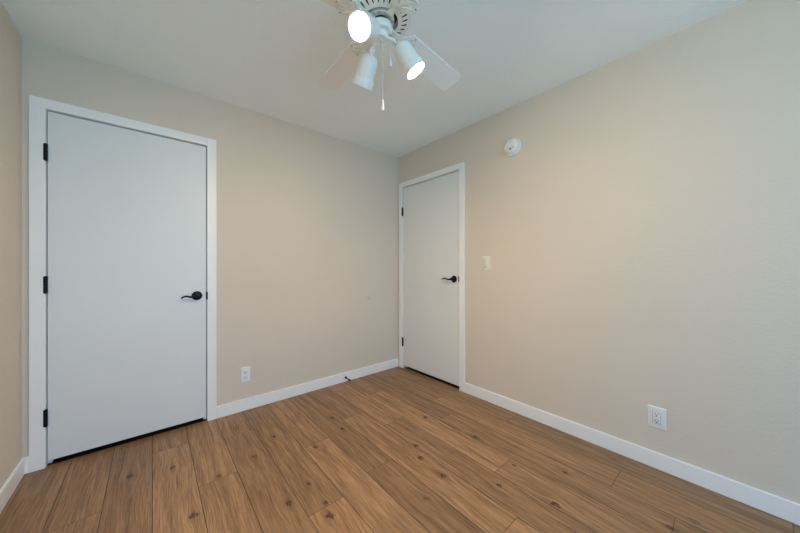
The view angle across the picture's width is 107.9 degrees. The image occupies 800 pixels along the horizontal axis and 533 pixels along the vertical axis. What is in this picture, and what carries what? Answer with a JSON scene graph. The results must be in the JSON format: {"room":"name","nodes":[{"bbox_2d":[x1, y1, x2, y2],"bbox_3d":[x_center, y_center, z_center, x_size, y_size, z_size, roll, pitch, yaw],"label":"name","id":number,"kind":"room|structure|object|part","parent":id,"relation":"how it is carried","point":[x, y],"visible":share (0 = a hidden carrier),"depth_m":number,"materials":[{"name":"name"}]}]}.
{"room":"empty bedroom","nodes":[
{"label":"empty bedroom","id":0,"kind":"room"},
{"bbox_2d":[0,0,21,488],"bbox_3d":[-0.772,-0.073,-0.044,0.120,2.450,4.540,0,0,-40],"label":"wall","id":1,"kind":"structure","parent":0,"point":[10,38],"depth_m":1.50,"materials":[{"name":"beige paint"}]},
{"bbox_2d":[0,456,28,512],"bbox_3d":[-0.714,1.106,0.002,0.028,0.092,4.300,0,0,-40],"label":"baseboard","id":2,"kind":"structure","parent":1,"relation":"attached to","point":[22,468],"depth_m":1.50,"materials":[{"name":"white wood"}]},
{"bbox_2d":[22,37,398,457],"bbox_3d":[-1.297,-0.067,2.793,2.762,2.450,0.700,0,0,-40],"label":"wall","id":3,"kind":"structure","parent":0,"point":[307,219],"depth_m":2.52,"materials":[{"name":"beige paint"}]},
{"bbox_2d":[29,95,216,472],"bbox_3d":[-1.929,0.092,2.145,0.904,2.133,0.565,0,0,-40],"label":"door frame","id":4,"kind":"structure","parent":3,"relation":"attached to","point":[39,107],"depth_m":1.68,"materials":[{"name":"white wood"}]},
{"bbox_3d":[-1.753,-0.947,1.938,0.786,0.056,0.014,0,0,-40],"label":"head casing","id":5,"kind":"part","parent":4,"relation":"part of","materials":[{"name":"white wood"}]},
{"bbox_2d":[43,111,205,460],"bbox_3d":[-1.751,0.107,1.927,0.788,2.032,0.090,0,0,-40],"label":"door","id":6,"kind":"structure","parent":3,"relation":"in","point":[125,283],"depth_m":1.90,"materials":[{"name":"white paint"}]},
{"bbox_3d":[-1.508,0.209,2.087,0.104,0.031,0.019,0,0,-40],"label":"lever","id":7,"kind":"part","parent":6,"relation":"part of","materials":[{"name":"black metal"}]},
{"bbox_3d":[-1.485,0.208,2.132,0.067,0.067,0.054,0,0,-40],"label":"handle","id":8,"kind":"part","parent":6,"relation":"part of","materials":[{"name":"black metal"}]},
{"bbox_2d":[241,366,249,382],"bbox_3d":[-1.254,0.870,2.361,0.070,0.121,0.009,0,0,-40],"label":"power outlet","id":9,"kind":"object","parent":3,"relation":"attached to","point":[245,371],"visible":1,"depth_m":2.36,"materials":[{"name":"white plastic"}]},
{"bbox_2d":[217,358,397,418],"bbox_3d":[-0.714,1.111,2.817,1.816,0.092,0.014,0,0,-40],"label":"baseboard","id":10,"kind":"structure","parent":3,"relation":"attached to","point":[227,409],"depth_m":2.63,"materials":[{"name":"white wood"}]},
{"bbox_2d":[1,0,746,156],"bbox_3d":[0.322,-1.348,0.893,3.002,0.100,4.540,0,0,-40],"label":"ceiling","id":11,"kind":"structure","parent":0,"point":[265,57],"depth_m":1.72,"materials":[{"name":"white paint"}]},
{"bbox_2d":[316,0,460,110],"bbox_3d":[-0.077,-0.973,1.232,0.842,0.646,0.864,0,0,7],"label":"ceiling fan","id":12,"kind":"object","parent":11,"relation":"hanging from","point":[379,21],"visible":1,"depth_m":1.22,"materials":[{"name":"white metal"}]},
{"bbox_3d":[-0.353,-1.006,1.002,0.386,0.035,0.120,0,0,-37],"label":"blade","id":13,"kind":"part","parent":12,"relation":"part of","materials":[{"name":"white laminate"}]},
{"bbox_3d":[-0.294,-1.005,1.482,0.128,0.021,0.400,0,0,-40],"label":"blade","id":14,"kind":"part","parent":12,"relation":"part of","materials":[{"name":"white laminate"}]},
{"bbox_3d":[-0.135,-0.872,1.056,0.073,0.072,0.069,0,0,-40],"label":"bulb","id":15,"kind":"part","parent":12,"relation":"part of","materials":[{"name":"white glass"}]},
{"bbox_3d":[-0.127,-0.887,1.081,0.092,0.129,0.141,0,0,24],"label":"lamp shade","id":16,"kind":"part","parent":12,"relation":"part of","materials":[{"name":"white ceramic"}]},
{"bbox_3d":[-0.153,-0.866,1.301,0.092,0.142,0.132,0,0,-40],"label":"lamp shade","id":17,"kind":"part","parent":12,"relation":"part of","materials":[{"name":"white ceramic"}]},
{"bbox_3d":[-0.108,-0.943,1.243,0.016,0.044,0.064,0,0,-39],"label":"light arm","id":18,"kind":"part","parent":12,"relation":"part of","materials":[{"name":"white metal"}]},
{"bbox_3d":[-0.072,-0.820,1.206,0.003,0.254,0.003,0,0,-40],"label":"pull chain","id":19,"kind":"part","parent":12,"relation":"part of","materials":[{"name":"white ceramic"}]},
{"bbox_3d":[-0.032,-0.945,1.213,0.063,0.039,0.016,0,0,-8],"label":"light arm","id":20,"kind":"part","parent":12,"relation":"part of","materials":[{"name":"white metal"}]},
{"bbox_3d":[0.040,-0.873,1.224,0.130,0.141,0.092,0,0,-5],"label":"lamp shade","id":21,"kind":"part","parent":12,"relation":"part of","materials":[{"name":"white ceramic"}]},
{"bbox_3d":[0.059,-0.850,1.224,0.070,0.072,0.069,0,0,-40],"label":"bulb","id":22,"kind":"part","parent":12,"relation":"part of","materials":[{"name":"white glass"}]},
{"bbox_3d":[0.138,-1.006,0.940,0.120,0.035,0.387,0,0,-40],"label":"blade","id":23,"kind":"part","parent":12,"relation":"part of","materials":[{"name":"white laminate"}]},
{"bbox_3d":[0.157,-1.006,1.456,0.119,0.035,0.386,0,0,43],"label":"blade","id":24,"kind":"part","parent":12,"relation":"part of","materials":[{"name":"white laminate"}]},
{"bbox_2d":[0,366,799,532],"bbox_3d":[0.359,1.202,1.297,3.582,0.100,5.120,0,0,-40],"label":"floor","id":25,"kind":"structure","parent":0,"point":[398,449],"depth_m":1.57,"materials":[{"name":"brown wood"}]},
{"bbox_2d":[398,0,799,503],"bbox_3d":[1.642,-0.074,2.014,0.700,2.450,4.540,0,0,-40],"label":"wall","id":26,"kind":"structure","parent":0,"point":[641,236],"depth_m":1.67,"materials":[{"name":"beige paint"}]},
{"bbox_2d":[402,171,458,385],"bbox_3d":[0.285,0.106,3.043,0.090,2.032,0.814,0,0,-40],"label":"door","id":27,"kind":"structure","parent":26,"relation":"in","point":[430,209],"depth_m":3.00,"materials":[{"name":"white paint"}]},
{"bbox_3d":[0.498,0.112,2.768,0.054,0.067,0.067,0,0,-40],"label":"handle","id":28,"kind":"part","parent":27,"relation":"part of","materials":[{"name":"black metal"}]},
{"bbox_2d":[399,162,464,391],"bbox_3d":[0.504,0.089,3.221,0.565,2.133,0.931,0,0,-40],"label":"door frame","id":29,"kind":"structure","parent":26,"relation":"attached to","point":[460,167],"depth_m":2.73,"materials":[{"name":"white wood"}]},
{"bbox_3d":[0.293,-0.949,3.045,0.014,0.056,0.812,0,0,-40],"label":"head casing","id":30,"kind":"part","parent":29,"relation":"part of","materials":[{"name":"white wood"}]},
{"bbox_2d":[482,256,489,270],"bbox_3d":[0.742,-0.034,2.522,0.010,0.126,0.080,0,0,-40],"label":"light switch","id":31,"kind":"object","parent":26,"relation":"attached to","point":[485,259],"visible":1,"depth_m":2.52,"materials":[{"name":"white plastic"}]},
{"bbox_2d":[504,138,521,155],"bbox_3d":[0.889,-0.962,2.316,0.053,0.138,0.138,0,0,-40],"label":"smoke detector","id":32,"kind":"object","parent":26,"relation":"attached to","point":[512,146],"visible":1,"depth_m":2.29,"materials":[{"name":"white plastic"}]},
{"bbox_2d":[464,382,799,525],"bbox_3d":[1.683,1.104,1.415,0.014,0.092,3.342,0,0,-40],"label":"baseboard","id":33,"kind":"structure","parent":26,"relation":"attached to","point":[788,510],"depth_m":1.65,"materials":[{"name":"white wood"}]},
{"bbox_2d":[647,404,665,430],"bbox_3d":[1.471,0.861,1.668,0.009,0.122,0.081,0,0,-40],"label":"power outlet","id":34,"kind":"object","parent":26,"relation":"attached to","point":[656,415],"visible":1,"depth_m":1.67,"materials":[{"name":"white plastic"}]},
{"bbox_2d":[653,411,660,424],"bbox_3d":[1.470,0.861,1.666,0.005,0.068,0.034,0,0,-40],"label":"receptacle","id":35,"kind":"object","parent":34,"relation":"attached to","point":[656,414],"depth_m":1.66,"materials":[{"name":"white plastic"}]}
]}

